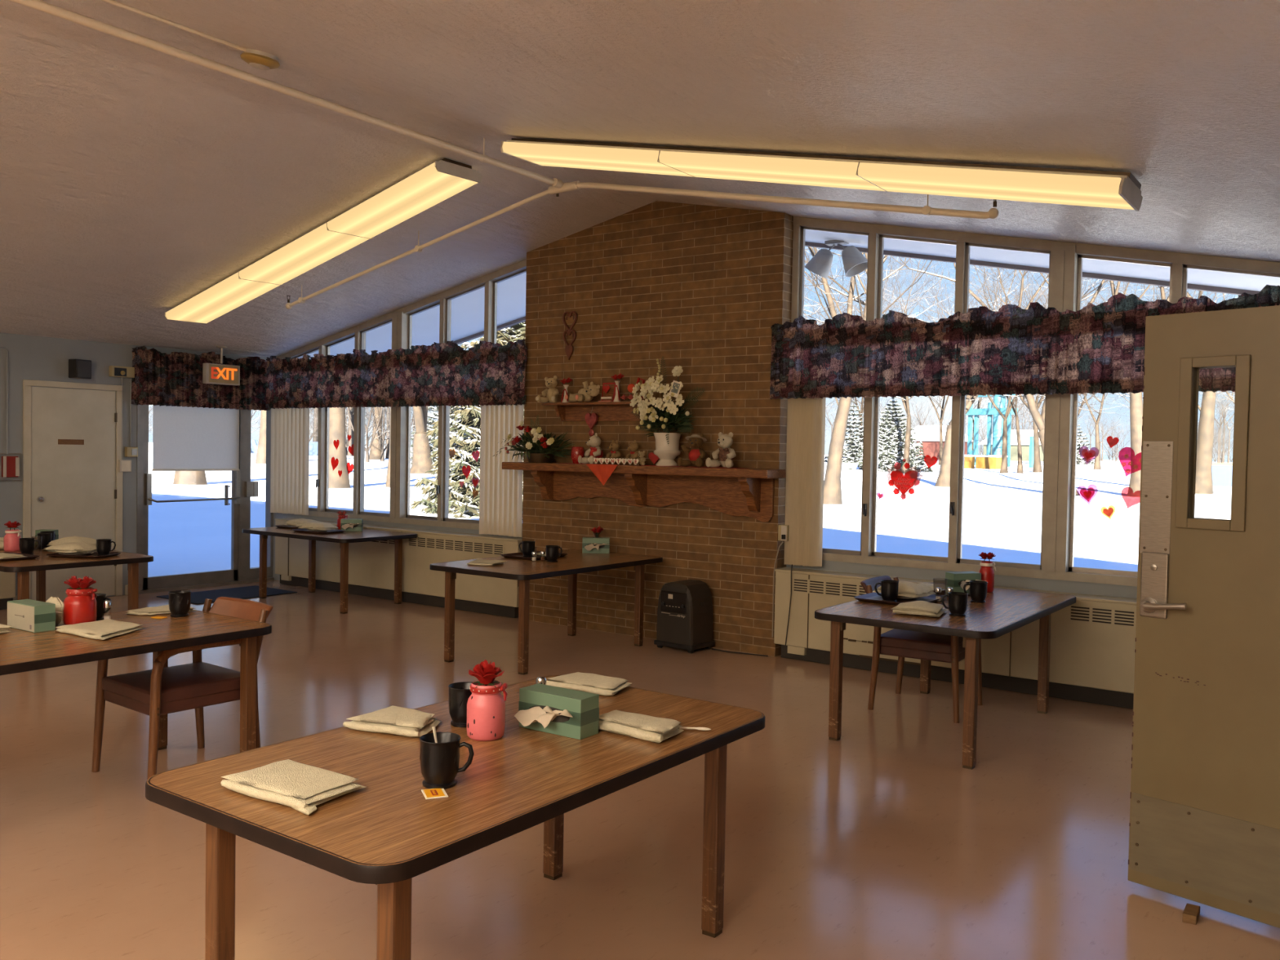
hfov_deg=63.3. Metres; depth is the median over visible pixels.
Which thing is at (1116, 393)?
bare tree
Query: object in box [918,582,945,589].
folded towel
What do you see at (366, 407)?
bare tree
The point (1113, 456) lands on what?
bare tree
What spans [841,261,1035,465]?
bare tree
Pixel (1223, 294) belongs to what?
bare tree
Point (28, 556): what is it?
serving tray
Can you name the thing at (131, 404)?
conduit
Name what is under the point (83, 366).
grille
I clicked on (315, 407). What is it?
bare tree
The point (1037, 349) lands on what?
valance
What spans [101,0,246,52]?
conduit
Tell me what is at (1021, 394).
bare tree
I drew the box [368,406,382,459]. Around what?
bare tree
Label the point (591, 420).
heart
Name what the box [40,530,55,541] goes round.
mug
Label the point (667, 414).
flower vase
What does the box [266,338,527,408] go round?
valance
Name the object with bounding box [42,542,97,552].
folded towel
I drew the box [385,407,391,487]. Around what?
bare tree
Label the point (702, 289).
brick wall
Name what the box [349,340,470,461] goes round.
bare tree
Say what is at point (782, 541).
power cord
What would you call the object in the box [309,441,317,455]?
board
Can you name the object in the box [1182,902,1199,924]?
wedge
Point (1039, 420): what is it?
bare tree
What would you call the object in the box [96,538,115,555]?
mug
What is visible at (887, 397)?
bare tree
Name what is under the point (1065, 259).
window
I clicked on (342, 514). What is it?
jar
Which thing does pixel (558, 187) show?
pipe
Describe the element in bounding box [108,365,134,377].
emergency light
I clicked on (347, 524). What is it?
tissue box
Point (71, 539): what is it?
folded towel
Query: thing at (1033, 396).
bare tree
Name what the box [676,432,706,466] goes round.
teddy bear
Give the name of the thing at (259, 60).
smoke detector
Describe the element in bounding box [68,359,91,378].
wall speaker
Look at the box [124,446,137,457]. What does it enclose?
thermostat
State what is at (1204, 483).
bare tree
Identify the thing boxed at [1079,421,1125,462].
bare tree
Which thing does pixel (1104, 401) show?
bare tree
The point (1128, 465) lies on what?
heart decoration
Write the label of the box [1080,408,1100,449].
bare tree
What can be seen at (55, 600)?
crumpled napkin
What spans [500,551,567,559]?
serving tray
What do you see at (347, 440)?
bare tree
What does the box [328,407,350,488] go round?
bare tree
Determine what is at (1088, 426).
bare tree
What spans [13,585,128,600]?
baseboard
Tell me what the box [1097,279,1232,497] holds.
bare tree
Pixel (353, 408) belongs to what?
bare tree
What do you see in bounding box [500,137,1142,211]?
ceiling light
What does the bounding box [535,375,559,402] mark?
teddy bear
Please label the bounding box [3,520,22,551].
jar
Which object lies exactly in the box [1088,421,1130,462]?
bare tree
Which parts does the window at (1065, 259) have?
sash, sash, sash, sash, sash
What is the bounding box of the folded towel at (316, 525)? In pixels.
[297,521,338,530]
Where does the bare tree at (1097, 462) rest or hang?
on the snow ground
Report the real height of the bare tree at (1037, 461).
19.101 m
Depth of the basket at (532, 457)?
8.94 m
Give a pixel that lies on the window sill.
(1066, 586)
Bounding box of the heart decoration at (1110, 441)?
[1106,435,1119,448]
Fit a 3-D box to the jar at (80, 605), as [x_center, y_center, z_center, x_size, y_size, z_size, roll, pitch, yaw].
[-2.574,0.554,4.775,0.136,0.226,0.136,-1,2,-44]
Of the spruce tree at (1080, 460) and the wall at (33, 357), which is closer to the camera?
the wall at (33, 357)
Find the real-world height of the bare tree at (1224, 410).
10.156 m
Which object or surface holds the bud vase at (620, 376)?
on the display shelf at (605, 411)
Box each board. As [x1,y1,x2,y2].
[250,440,258,453]
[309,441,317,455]
[1211,462,1232,486]
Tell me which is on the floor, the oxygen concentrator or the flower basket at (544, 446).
the oxygen concentrator
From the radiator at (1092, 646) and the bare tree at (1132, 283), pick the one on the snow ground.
the bare tree at (1132, 283)
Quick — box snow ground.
[147,442,1232,577]
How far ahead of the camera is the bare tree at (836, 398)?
80.76 m
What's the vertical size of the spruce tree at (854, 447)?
5.945 m
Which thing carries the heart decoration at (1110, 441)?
attached to the window at (1065, 259)
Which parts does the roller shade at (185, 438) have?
rail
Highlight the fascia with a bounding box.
[453,241,1259,344]
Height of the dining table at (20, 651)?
0.700 m
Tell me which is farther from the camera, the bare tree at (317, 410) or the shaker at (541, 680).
the bare tree at (317, 410)
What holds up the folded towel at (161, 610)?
on the dining table at (20, 651)
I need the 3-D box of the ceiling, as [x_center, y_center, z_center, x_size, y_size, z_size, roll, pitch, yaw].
[-2.699,-1.547,3.248,12.270,1.502,12.150,2,2,36]
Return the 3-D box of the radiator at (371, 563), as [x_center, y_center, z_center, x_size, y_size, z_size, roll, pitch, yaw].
[-2.526,0.841,10.509,3.619,0.718,0.188,2,2,36]
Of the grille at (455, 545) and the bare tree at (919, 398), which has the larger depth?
the bare tree at (919, 398)
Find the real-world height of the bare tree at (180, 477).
17.630 m
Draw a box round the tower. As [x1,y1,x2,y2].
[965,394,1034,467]
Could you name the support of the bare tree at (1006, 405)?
on the snow ground
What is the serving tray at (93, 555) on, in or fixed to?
on the dining table at (43, 562)
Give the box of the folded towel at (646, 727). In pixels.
[598,710,684,742]
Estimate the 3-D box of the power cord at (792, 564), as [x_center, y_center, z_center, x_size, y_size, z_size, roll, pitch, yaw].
[1.111,0.933,7.752,0.047,0.611,0.008,2,2,36]
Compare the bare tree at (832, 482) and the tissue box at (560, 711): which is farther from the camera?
the bare tree at (832, 482)
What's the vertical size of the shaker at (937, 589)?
0.085 m
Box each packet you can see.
[151,616,167,618]
[421,788,448,799]
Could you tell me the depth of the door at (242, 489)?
11.42 m
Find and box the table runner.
[558,462,748,485]
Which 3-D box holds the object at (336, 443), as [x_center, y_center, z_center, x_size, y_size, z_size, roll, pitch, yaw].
[-3.281,-0.377,11.226,0.100,0.122,0.001,2,2,36]
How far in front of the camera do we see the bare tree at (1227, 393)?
76.67 m
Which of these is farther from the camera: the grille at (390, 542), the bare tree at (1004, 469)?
the bare tree at (1004, 469)
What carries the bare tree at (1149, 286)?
on the snow ground
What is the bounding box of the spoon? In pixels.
[679,726,711,730]
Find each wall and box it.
[0,332,266,601]
[522,200,793,657]
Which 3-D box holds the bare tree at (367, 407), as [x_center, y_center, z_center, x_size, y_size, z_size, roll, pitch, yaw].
[-25.374,-6.203,89.427,10.824,8.300,9.118,1,2,-8]
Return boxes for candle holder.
[570,446,584,463]
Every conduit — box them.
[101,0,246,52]
[120,377,123,459]
[129,378,132,447]
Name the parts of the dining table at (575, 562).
leg, leg, leg, leg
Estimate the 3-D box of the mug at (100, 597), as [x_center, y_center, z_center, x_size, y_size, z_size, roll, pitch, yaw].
[-2.575,0.603,4.923,0.122,0.120,0.104,0,2,-31]
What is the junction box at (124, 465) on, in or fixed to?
attached to the wall at (33, 357)
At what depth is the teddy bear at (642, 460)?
8.35 m
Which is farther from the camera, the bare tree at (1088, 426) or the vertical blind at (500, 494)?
the bare tree at (1088, 426)
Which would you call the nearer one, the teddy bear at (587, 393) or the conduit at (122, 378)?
the teddy bear at (587, 393)
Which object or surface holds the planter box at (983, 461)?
on the snow ground
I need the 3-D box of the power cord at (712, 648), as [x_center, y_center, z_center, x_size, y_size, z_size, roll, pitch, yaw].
[0.760,1.329,7.995,0.474,0.009,0.036,2,2,30]
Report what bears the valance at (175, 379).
attached to the wall at (33, 357)
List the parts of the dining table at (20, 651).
leg, leg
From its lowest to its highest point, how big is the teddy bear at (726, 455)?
0.274 m
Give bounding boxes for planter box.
[964,454,975,468]
[975,454,1001,469]
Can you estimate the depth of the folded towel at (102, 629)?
4.56 m
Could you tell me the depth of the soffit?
8.87 m
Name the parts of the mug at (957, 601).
handle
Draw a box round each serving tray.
[0,551,39,561]
[46,551,120,558]
[275,524,304,528]
[292,528,345,533]
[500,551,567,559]
[853,592,946,605]
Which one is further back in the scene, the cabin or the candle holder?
the cabin
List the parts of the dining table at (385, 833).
leg, leg, leg, leg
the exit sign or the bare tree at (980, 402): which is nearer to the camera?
the exit sign
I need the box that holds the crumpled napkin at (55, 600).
[45,596,63,625]
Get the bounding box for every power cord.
[711,648,768,656]
[772,541,783,637]
[785,564,792,645]
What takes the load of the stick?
in the mug at (439, 761)
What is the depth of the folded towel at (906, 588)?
6.05 m
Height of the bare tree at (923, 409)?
7.286 m
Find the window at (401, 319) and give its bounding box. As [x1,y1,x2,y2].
[275,259,526,533]
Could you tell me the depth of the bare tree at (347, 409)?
100.96 m
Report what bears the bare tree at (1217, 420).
on the snow ground
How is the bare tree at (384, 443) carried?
on the snow ground
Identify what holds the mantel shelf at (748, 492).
attached to the brick wall at (702, 289)
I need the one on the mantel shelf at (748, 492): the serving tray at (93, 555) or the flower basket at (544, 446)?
the flower basket at (544, 446)
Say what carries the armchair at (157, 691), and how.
on the floor
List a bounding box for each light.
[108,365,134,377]
[164,158,481,324]
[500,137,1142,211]
[804,240,867,279]
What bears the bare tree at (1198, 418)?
on the snow ground
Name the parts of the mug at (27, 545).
handle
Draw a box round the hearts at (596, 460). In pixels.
[586,457,640,466]
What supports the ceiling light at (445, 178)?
attached to the ceiling
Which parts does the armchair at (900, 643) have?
leg, backrest, leg, seat, seat rail, leg, leg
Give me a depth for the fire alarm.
9.50 m
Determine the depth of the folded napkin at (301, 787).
2.50 m
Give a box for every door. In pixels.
[22,379,123,601]
[136,404,273,594]
[1128,305,1279,928]
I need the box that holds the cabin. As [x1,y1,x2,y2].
[978,430,1079,461]
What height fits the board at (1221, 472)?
1.228 m
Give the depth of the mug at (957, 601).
5.50 m
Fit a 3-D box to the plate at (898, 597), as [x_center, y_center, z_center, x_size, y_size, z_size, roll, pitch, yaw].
[1.548,0.669,6.120,0.232,0.054,0.232,2,2,36]
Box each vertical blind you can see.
[270,407,309,515]
[479,404,524,537]
[783,397,826,566]
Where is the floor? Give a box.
[0,579,1279,959]
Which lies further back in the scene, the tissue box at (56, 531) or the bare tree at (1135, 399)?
the bare tree at (1135, 399)
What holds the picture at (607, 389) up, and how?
attached to the picture frame at (607, 388)
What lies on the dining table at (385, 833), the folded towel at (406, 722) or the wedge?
the folded towel at (406, 722)
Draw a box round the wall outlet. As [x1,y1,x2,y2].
[777,524,789,541]
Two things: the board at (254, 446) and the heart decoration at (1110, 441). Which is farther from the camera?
the board at (254, 446)
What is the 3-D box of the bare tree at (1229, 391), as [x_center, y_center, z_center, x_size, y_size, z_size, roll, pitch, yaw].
[53.067,-8.566,89.388,11.719,15.368,11.917,2,2,36]
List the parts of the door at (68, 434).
knob, name plate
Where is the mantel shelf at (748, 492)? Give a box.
[502,462,785,522]
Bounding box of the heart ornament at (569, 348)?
[562,311,577,359]
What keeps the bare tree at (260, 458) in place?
on the snow ground
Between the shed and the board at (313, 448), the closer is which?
the board at (313, 448)
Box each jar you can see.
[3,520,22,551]
[62,575,97,625]
[337,511,347,528]
[466,659,507,741]
[978,551,995,592]
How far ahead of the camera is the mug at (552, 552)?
7.77 m
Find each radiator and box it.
[0,571,15,609]
[275,517,522,617]
[773,567,1137,709]
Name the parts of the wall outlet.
plate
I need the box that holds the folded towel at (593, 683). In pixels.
[546,671,631,695]
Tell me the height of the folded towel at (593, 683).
0.034 m
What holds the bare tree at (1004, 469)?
on the snow ground
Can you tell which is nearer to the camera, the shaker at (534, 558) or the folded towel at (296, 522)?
the shaker at (534, 558)
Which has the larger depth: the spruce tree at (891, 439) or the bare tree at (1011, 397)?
the bare tree at (1011, 397)
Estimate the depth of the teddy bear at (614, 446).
8.57 m
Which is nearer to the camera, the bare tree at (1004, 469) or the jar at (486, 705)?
the jar at (486, 705)
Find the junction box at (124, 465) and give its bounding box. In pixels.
[118,459,131,471]
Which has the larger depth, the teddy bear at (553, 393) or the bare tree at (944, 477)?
the bare tree at (944, 477)
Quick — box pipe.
[9,0,999,309]
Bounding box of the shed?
[911,425,967,459]
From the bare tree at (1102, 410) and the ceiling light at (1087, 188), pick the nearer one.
the ceiling light at (1087, 188)
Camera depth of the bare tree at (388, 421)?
78.93 m
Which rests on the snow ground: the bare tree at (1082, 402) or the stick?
the bare tree at (1082, 402)
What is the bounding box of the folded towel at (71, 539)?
[47,536,96,546]
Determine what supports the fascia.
attached to the roof
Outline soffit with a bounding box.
[299,229,1279,359]
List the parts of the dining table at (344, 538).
leg, leg, leg, leg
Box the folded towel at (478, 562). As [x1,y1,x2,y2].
[466,558,506,565]
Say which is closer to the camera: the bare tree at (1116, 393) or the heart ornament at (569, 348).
the heart ornament at (569, 348)
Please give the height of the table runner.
0.170 m
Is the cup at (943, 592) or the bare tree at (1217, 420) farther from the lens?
the bare tree at (1217, 420)
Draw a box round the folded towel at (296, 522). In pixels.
[284,518,318,526]
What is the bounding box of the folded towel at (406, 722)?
[342,706,441,737]
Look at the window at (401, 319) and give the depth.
10.52 m
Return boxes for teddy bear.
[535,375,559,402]
[564,381,599,401]
[577,432,603,463]
[602,440,621,464]
[620,440,639,465]
[633,450,645,465]
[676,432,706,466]
[705,431,736,467]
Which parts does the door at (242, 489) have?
pull handle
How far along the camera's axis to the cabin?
115.66 m
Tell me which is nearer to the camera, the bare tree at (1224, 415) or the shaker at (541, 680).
the shaker at (541, 680)
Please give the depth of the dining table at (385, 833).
2.65 m
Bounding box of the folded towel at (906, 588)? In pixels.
[872,581,936,597]
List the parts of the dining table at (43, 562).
leg, leg, leg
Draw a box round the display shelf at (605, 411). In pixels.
[541,401,656,421]
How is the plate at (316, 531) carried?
on the serving tray at (305, 531)
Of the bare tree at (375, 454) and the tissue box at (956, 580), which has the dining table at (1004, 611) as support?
the tissue box at (956, 580)
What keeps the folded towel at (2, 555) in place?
on the serving tray at (28, 556)
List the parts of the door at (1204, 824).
lock plate, push plate, lever handle, kick plate, window trim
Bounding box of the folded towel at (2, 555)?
[0,552,26,559]
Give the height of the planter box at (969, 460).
1.100 m
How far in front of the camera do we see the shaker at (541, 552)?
7.84 m
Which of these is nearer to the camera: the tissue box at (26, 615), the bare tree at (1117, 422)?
the tissue box at (26, 615)
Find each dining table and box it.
[0,545,153,610]
[0,608,271,752]
[145,675,764,959]
[242,526,417,613]
[429,549,662,675]
[814,582,1075,769]
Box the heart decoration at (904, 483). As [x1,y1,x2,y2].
[888,458,918,506]
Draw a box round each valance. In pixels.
[131,345,270,410]
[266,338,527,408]
[769,284,1279,399]
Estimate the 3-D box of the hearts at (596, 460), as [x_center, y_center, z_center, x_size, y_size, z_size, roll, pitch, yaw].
[-0.219,-0.150,8.459,0.540,0.056,0.020,2,2,36]
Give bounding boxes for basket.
[492,414,573,462]
[526,453,555,462]
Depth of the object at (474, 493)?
9.97 m
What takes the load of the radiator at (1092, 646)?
on the floor
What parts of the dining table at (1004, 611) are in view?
leg, leg, leg, leg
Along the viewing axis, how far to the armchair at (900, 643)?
6.25 m
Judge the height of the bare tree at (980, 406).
9.613 m
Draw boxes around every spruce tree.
[409,321,525,518]
[410,406,473,464]
[824,400,863,462]
[847,396,933,471]
[1076,424,1094,464]
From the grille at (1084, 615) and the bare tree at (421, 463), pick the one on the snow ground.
the bare tree at (421, 463)
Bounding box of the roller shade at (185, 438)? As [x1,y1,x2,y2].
[151,404,239,471]
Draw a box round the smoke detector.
[240,48,279,70]
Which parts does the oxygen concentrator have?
control panel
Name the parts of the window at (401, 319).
sash, sash, sash, sash, sash, sash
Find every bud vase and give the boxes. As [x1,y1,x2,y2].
[560,377,572,402]
[590,525,603,537]
[611,373,624,401]
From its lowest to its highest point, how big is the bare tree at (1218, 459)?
11.753 m
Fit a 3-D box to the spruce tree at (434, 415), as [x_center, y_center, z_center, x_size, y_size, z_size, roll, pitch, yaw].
[-12.564,-4.737,68.701,6.025,8.525,5.730,0,2,-27]
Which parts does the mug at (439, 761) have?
handle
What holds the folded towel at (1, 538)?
on the dining table at (43, 562)
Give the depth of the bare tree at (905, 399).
67.95 m
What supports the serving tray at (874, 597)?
on the dining table at (1004, 611)
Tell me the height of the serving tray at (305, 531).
0.021 m
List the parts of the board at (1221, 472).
yellow rail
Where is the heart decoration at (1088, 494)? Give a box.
[1080,488,1094,502]
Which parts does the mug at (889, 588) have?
handle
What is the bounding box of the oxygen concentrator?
[653,579,715,653]
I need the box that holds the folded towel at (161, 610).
[125,604,197,615]
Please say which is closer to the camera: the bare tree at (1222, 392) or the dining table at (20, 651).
the dining table at (20, 651)
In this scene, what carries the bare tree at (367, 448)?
on the snow ground
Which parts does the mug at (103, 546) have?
handle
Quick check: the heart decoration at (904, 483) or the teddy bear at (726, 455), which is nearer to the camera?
the heart decoration at (904, 483)
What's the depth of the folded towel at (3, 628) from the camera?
4.52 m
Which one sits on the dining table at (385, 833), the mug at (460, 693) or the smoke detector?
the mug at (460, 693)
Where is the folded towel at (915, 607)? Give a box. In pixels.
[891,600,947,617]
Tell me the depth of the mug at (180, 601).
5.03 m
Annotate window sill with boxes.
[272,512,1137,598]
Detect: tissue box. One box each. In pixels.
[7,599,62,632]
[32,528,58,545]
[340,518,363,531]
[514,683,599,739]
[582,537,609,553]
[944,571,983,593]
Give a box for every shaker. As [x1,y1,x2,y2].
[102,600,111,619]
[531,551,536,561]
[536,676,546,684]
[540,551,545,559]
[934,587,942,601]
[946,586,953,601]
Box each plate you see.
[58,551,93,555]
[307,528,331,532]
[896,595,921,599]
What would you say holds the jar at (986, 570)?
on the dining table at (1004, 611)
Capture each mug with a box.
[19,537,39,554]
[36,533,52,549]
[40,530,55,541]
[94,593,111,621]
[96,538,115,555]
[168,590,191,617]
[419,732,474,788]
[448,681,472,727]
[518,540,535,557]
[545,545,562,562]
[874,579,898,602]
[941,591,968,616]
[963,580,987,603]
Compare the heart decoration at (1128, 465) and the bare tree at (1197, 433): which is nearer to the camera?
the heart decoration at (1128, 465)
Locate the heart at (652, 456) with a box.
[648,452,659,464]
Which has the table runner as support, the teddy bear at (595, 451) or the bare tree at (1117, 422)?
the teddy bear at (595, 451)
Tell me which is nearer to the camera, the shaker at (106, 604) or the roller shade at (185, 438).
the shaker at (106, 604)
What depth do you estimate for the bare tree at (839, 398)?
184.25 m
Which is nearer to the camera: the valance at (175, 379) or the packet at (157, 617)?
the packet at (157, 617)
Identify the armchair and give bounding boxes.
[91,596,273,779]
[860,575,982,723]
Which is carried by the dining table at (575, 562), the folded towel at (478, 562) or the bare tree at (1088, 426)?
the folded towel at (478, 562)
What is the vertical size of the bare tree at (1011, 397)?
11.929 m
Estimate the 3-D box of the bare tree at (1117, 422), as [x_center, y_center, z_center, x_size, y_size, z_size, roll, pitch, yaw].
[87.444,-7.250,191.763,7.860,7.893,4.845,0,2,-37]
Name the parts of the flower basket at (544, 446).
red flower, red flower, red flower, white flower, red flower, white flower, white flower, white flower, white flower, white flower, red flower, red flower, white flower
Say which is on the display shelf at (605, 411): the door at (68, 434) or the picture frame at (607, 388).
the picture frame at (607, 388)
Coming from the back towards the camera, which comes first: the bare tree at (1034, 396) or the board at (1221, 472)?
the bare tree at (1034, 396)
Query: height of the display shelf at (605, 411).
0.155 m
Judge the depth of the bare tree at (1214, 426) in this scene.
132.95 m
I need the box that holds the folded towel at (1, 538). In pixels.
[0,537,4,549]
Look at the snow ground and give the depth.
26.44 m
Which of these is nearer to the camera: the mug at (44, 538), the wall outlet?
the wall outlet
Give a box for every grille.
[77,360,90,377]
[367,539,395,545]
[407,536,504,555]
[791,577,866,598]
[1067,604,1136,627]
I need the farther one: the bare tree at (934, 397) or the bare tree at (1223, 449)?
the bare tree at (934, 397)
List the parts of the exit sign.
stem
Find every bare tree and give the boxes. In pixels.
[173,471,207,484]
[250,409,260,433]
[252,407,346,444]
[255,409,266,463]
[309,407,383,455]
[309,407,385,437]
[309,408,372,444]
[312,407,318,441]
[314,407,413,462]
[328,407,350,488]
[345,337,480,474]
[345,407,386,446]
[345,407,432,440]
[346,407,352,456]
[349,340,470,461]
[351,407,354,444]
[364,409,386,447]
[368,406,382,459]
[382,337,478,441]
[385,406,390,458]
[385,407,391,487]
[803,246,1013,504]
[804,252,970,414]
[804,255,1129,495]
[804,287,859,409]
[807,250,952,473]
[807,261,917,457]
[825,398,839,436]
[826,397,888,453]
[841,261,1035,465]
[852,260,1157,473]
[854,396,891,457]
[880,397,911,422]
[893,260,1160,472]
[897,398,951,431]
[902,395,938,426]
[906,408,946,427]
[918,274,1044,450]
[924,262,1219,487]
[929,396,989,427]
[935,270,1129,417]
[965,406,992,440]
[972,399,992,426]
[972,423,986,454]
[972,426,992,454]
[973,396,1042,430]
[991,303,1040,473]
[1005,395,1041,430]
[1006,404,1031,430]
[1011,394,1040,430]
[1011,396,1041,430]
[1011,411,1031,430]
[1017,270,1238,424]
[1017,395,1084,428]
[1027,285,1155,469]
[1077,426,1095,450]
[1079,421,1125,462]
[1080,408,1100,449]
[1081,283,1235,419]
[1083,409,1130,461]
[1084,400,1128,461]
[1084,409,1128,461]
[1085,280,1239,493]
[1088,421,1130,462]
[1093,286,1234,408]
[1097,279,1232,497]
[1105,422,1126,461]
[1110,393,1142,424]
[1196,417,1233,455]
[1196,426,1231,452]
[1197,419,1233,462]
[1197,432,1232,462]
[1198,391,1234,462]
[1200,391,1233,462]
[1200,391,1235,413]
[1213,409,1233,454]
[1213,415,1234,460]
[1214,420,1233,462]
[1215,293,1236,402]
[1215,391,1234,462]
[1215,393,1234,462]
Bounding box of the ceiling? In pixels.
[0,0,1279,357]
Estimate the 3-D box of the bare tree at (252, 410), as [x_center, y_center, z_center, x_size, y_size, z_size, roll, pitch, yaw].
[-27.784,-5.997,74.156,9.099,9.244,10.338,2,2,24]
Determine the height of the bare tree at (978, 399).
8.764 m
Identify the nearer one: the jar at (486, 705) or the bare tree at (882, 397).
the jar at (486, 705)
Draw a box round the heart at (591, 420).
[584,408,598,436]
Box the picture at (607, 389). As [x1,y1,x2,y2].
[602,384,614,400]
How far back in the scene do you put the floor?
4.20 m
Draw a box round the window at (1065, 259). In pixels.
[791,216,1279,586]
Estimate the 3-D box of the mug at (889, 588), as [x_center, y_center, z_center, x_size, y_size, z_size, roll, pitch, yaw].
[1.424,0.638,5.964,0.123,0.120,0.103,3,2,44]
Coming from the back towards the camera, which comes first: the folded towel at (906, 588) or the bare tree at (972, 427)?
the bare tree at (972, 427)
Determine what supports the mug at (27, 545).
on the dining table at (43, 562)
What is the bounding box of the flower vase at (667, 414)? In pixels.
[630,356,705,466]
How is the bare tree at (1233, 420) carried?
on the snow ground
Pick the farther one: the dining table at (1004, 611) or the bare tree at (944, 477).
the bare tree at (944, 477)
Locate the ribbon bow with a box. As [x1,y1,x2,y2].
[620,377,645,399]
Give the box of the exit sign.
[202,346,239,385]
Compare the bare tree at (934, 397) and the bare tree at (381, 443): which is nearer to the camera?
the bare tree at (381, 443)
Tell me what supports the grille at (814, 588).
attached to the radiator at (1092, 646)
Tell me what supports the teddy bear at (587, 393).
on the display shelf at (605, 411)
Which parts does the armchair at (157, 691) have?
leg, leg, seat, seat rail, armrest, leg, backrest, leg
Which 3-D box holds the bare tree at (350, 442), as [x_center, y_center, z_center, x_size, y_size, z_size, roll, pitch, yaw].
[-23.152,-7.424,81.878,6.341,11.495,11.873,0,2,-20]
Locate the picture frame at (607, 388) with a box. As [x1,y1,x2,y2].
[598,382,615,401]
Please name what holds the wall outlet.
attached to the brick wall at (702, 289)
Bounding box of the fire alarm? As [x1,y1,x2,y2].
[0,453,21,481]
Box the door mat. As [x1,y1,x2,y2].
[156,585,297,604]
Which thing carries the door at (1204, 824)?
in the wall
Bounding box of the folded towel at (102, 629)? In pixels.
[55,618,142,639]
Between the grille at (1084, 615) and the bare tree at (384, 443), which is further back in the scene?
the bare tree at (384, 443)
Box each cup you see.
[933,578,947,595]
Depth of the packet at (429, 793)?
2.53 m
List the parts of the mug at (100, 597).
handle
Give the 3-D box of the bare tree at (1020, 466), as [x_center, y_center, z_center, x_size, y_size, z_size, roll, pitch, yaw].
[24.493,-6.456,71.790,7.006,12.182,11.114,1,2,-12]
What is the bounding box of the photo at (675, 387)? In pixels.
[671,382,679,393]
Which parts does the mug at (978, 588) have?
handle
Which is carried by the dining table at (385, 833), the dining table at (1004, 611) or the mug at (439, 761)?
the mug at (439, 761)
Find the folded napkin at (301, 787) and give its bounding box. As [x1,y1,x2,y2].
[220,759,365,815]
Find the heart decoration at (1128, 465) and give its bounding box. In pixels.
[1118,447,1141,475]
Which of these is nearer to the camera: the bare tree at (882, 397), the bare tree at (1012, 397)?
the bare tree at (1012, 397)
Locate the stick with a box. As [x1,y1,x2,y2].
[431,725,437,742]
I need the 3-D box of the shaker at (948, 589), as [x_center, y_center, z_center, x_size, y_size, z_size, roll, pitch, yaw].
[1.803,0.667,6.046,0.036,0.085,0.036,0,2,-35]
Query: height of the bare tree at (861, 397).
10.322 m
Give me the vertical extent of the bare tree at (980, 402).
17.147 m
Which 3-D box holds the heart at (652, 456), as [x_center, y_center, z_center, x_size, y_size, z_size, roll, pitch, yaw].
[0.117,-0.173,8.402,0.100,0.099,0.020,2,2,24]
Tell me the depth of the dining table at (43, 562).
7.41 m
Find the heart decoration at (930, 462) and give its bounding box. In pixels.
[924,454,937,469]
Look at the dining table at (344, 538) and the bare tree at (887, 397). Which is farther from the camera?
the bare tree at (887, 397)
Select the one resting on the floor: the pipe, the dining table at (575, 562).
the dining table at (575, 562)
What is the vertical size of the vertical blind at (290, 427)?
1.344 m
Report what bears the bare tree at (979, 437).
on the snow ground
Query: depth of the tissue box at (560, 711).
3.09 m
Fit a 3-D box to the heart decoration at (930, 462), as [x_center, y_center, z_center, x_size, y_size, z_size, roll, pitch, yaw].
[2.063,-0.127,7.375,0.098,0.102,0.001,2,2,36]
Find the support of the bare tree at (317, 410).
on the snow ground
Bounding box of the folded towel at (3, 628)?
[0,623,12,633]
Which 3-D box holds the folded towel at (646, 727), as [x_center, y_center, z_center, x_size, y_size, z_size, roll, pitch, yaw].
[-0.011,0.738,3.136,0.295,0.043,0.160,2,2,36]
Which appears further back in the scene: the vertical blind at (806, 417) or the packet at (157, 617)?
the vertical blind at (806, 417)

